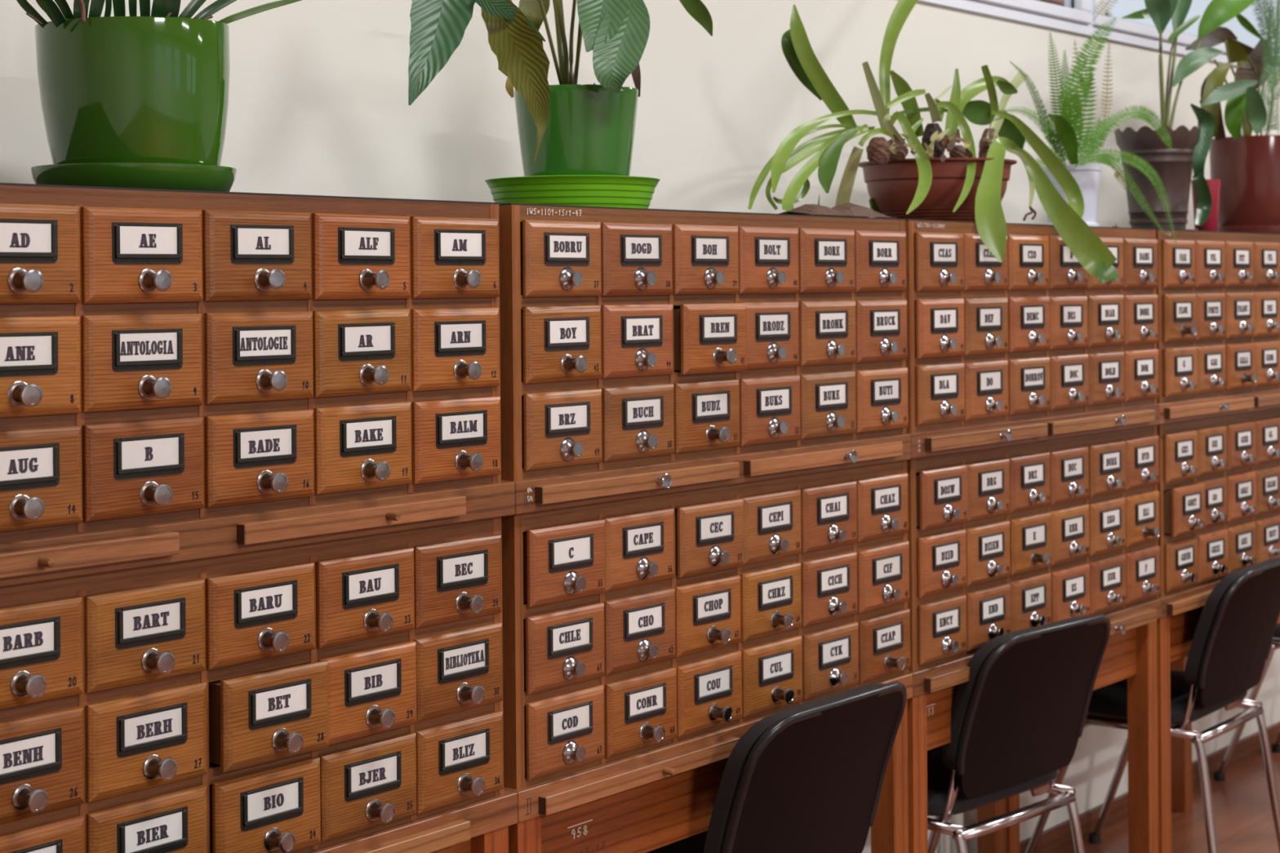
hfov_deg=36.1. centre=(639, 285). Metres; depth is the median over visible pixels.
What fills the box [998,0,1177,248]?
potted fern
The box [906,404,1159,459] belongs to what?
pull-out shelf section
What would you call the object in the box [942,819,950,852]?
pipe
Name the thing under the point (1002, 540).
drawers
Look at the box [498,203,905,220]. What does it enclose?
sheet
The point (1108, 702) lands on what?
seat cushion
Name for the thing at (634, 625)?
drawers
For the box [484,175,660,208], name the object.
saucer
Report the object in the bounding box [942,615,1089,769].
cushion
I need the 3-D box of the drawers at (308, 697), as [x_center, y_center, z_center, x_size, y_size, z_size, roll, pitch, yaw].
[-0.677,0.531,2.513,0.476,0.398,1.073,0,0,39]
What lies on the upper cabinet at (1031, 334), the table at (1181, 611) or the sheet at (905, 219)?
the sheet at (905, 219)
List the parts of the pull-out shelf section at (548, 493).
knob, knob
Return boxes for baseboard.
[1019,721,1279,852]
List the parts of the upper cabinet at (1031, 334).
drawer, drawer, drawer, knob, knob, knob, drawer, drawer, drawer, knob, knob, knob, drawer, drawer, drawer, knob, knob, knob, drawer, drawer, drawer, knob, knob, knob, drawer, drawer, drawer, knob, knob, knob, drawer, drawer, drawer, knob, knob, knob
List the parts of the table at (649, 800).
leg, leg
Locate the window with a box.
[917,0,1279,74]
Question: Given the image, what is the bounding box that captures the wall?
[0,0,1279,852]
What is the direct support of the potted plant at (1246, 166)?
on the sheet at (1156, 229)
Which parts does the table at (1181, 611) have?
leg, leg, leg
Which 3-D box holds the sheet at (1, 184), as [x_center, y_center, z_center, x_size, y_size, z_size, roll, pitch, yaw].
[-0.764,-0.113,2.454,0.412,0.003,1.278,0,0,39]
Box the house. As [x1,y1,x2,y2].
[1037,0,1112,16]
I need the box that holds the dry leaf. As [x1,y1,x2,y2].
[779,202,894,217]
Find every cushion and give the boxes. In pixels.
[645,830,707,852]
[702,683,885,852]
[927,744,1057,813]
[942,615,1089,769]
[1087,669,1247,721]
[1184,557,1279,685]
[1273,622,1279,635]
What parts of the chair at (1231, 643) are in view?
leg, leg, seat rail, leg, seat rail, leg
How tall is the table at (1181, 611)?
0.765 m
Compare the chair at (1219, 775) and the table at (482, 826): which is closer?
the table at (482, 826)
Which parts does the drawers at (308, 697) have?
knob, knob, drawer, drawer, drawer, drawer, drawer, drawer, knob, knob, drawer, drawer, drawer, knob, knob, knob, drawer, drawer, drawer, knob, knob, knob, drawer, drawer, drawer, knob, knob, knob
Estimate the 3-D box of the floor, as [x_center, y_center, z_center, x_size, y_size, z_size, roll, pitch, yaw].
[4.437,1.503,1.745,9.505,0.100,14.700,0,0,39]
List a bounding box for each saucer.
[31,162,236,191]
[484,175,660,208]
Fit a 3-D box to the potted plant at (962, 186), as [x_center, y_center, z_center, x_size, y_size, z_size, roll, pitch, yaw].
[0.534,-0.353,3.965,1.191,0.702,0.440,0,0,-44]
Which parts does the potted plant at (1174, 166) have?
pot, stem, stem, stem, stem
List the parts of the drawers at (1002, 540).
drawer, drawer, drawer, knob, knob, knob, drawer, drawer, drawer, knob, knob, knob, drawer, drawer, drawer, knob, knob, knob, drawer, drawer, drawer, knob, knob, knob, drawer, drawer, drawer, knob, knob, knob, drawer, drawer, drawer, knob, knob, knob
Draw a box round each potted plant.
[16,0,302,165]
[408,0,712,176]
[747,0,1118,283]
[1114,0,1256,229]
[1185,0,1279,234]
[1190,103,1220,231]
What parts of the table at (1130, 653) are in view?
leg, leg, knob, leg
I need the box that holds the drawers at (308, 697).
[0,516,503,852]
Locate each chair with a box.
[645,681,906,852]
[927,613,1111,852]
[1025,557,1279,852]
[1213,622,1279,781]
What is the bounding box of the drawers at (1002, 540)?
[906,425,1159,671]
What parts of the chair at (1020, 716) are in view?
leg, seat rail, leg, seat rail, leg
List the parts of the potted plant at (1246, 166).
stem, stem, pot, stem, stem, stem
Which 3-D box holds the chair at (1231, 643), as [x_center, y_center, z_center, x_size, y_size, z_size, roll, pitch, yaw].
[1.292,1.072,4.884,0.589,0.814,0.482,0,0,37]
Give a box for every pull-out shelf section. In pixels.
[0,481,515,586]
[501,434,911,514]
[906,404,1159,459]
[1156,388,1279,424]
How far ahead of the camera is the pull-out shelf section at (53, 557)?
2.42 m
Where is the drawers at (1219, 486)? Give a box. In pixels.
[1157,408,1279,596]
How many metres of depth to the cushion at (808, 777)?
3.20 m
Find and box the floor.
[1057,748,1279,852]
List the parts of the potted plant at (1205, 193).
pot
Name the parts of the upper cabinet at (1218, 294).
drawer, drawer, drawer, knob, knob, knob, drawer, drawer, drawer, knob, knob, knob, drawer, drawer, drawer, knob, knob, knob, drawer, drawer, drawer, knob, knob, knob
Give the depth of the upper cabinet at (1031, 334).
3.99 m
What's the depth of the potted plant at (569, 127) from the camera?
3.13 m
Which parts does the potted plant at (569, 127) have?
stem, stem, stem, stem, stem, pot, stem, stem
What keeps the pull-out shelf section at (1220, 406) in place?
on the drawers at (1219, 486)
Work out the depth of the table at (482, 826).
2.71 m
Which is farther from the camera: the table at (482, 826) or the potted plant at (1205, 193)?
the potted plant at (1205, 193)
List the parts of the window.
sash, sash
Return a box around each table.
[305,790,517,852]
[503,672,912,852]
[906,598,1160,852]
[1005,578,1279,852]
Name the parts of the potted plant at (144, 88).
stem, stem, pot, stem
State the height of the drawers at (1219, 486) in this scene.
0.398 m
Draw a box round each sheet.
[0,182,500,204]
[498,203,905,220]
[905,218,1155,230]
[1155,229,1279,235]
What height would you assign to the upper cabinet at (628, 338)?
0.398 m
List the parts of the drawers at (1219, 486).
drawer, drawer, drawer, knob, knob, knob, drawer, drawer, drawer, knob, knob, knob, drawer, drawer, drawer, knob, knob, knob, drawer, drawer, drawer, knob, knob, knob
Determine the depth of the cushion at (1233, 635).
4.65 m
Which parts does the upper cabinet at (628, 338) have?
drawer, drawer, drawer, knob, knob, knob, drawer, drawer, drawer, knob, knob, knob, drawer, drawer, drawer, knob, knob, knob, drawer, drawer, drawer, knob, knob, knob, drawer, drawer, drawer, knob, knob, knob, drawer, drawer, drawer, knob, knob, knob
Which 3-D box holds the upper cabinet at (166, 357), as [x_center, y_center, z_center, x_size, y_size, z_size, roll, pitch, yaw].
[-0.686,0.087,2.518,0.462,0.398,1.073,0,0,39]
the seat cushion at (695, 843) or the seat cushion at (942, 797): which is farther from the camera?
the seat cushion at (942, 797)
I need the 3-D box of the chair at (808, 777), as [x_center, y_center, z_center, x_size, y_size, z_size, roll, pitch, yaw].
[0.123,1.082,3.406,0.589,0.814,0.482,0,0,39]
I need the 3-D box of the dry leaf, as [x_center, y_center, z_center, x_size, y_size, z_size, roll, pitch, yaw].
[0.349,-0.139,3.575,0.101,0.028,0.283,0,0,39]
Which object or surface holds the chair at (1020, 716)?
on the floor
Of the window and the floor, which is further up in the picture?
the window
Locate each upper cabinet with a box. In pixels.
[0,185,501,542]
[498,204,907,480]
[905,220,1159,433]
[1155,230,1279,403]
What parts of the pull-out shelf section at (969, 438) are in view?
knob, knob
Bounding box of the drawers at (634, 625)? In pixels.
[501,460,910,789]
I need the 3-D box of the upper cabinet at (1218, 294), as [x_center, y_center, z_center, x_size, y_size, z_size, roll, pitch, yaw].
[1.385,0.070,5.053,0.462,0.398,1.073,0,0,39]
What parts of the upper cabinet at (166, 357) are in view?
knob, knob, knob, drawer, drawer, drawer, drawer, drawer, drawer, knob, knob, knob, drawer, drawer, drawer, knob, knob, knob, drawer, drawer, drawer, knob, knob, knob, drawer, drawer, drawer, knob, knob, knob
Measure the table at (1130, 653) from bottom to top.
0.765 m
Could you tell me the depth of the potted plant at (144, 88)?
2.46 m
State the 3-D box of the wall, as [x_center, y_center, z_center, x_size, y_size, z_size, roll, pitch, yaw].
[0.626,-0.141,4.846,0.300,3.450,14.700,0,0,39]
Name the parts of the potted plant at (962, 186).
bulb, bulb, bulb, pot, bulb, bulb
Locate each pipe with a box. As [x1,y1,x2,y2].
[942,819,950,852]
[950,813,963,852]
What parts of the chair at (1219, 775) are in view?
seat rail, leg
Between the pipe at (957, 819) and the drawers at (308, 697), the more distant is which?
the pipe at (957, 819)
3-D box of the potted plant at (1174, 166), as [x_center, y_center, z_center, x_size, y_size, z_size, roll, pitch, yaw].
[1.386,-0.476,5.041,0.213,0.680,0.539,0,0,39]
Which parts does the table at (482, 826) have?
leg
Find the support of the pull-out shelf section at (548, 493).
on the drawers at (634, 625)
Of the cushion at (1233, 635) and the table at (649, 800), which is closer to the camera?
the table at (649, 800)
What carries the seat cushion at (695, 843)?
on the chair at (808, 777)
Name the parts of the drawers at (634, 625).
drawer, drawer, drawer, knob, knob, knob, drawer, drawer, drawer, knob, knob, knob, drawer, drawer, drawer, knob, knob, knob, drawer, drawer, drawer, knob, knob, knob, drawer, drawer, drawer, knob, knob, knob, drawer, drawer, drawer, knob, knob, knob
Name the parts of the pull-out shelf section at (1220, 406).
knob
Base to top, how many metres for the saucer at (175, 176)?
0.036 m

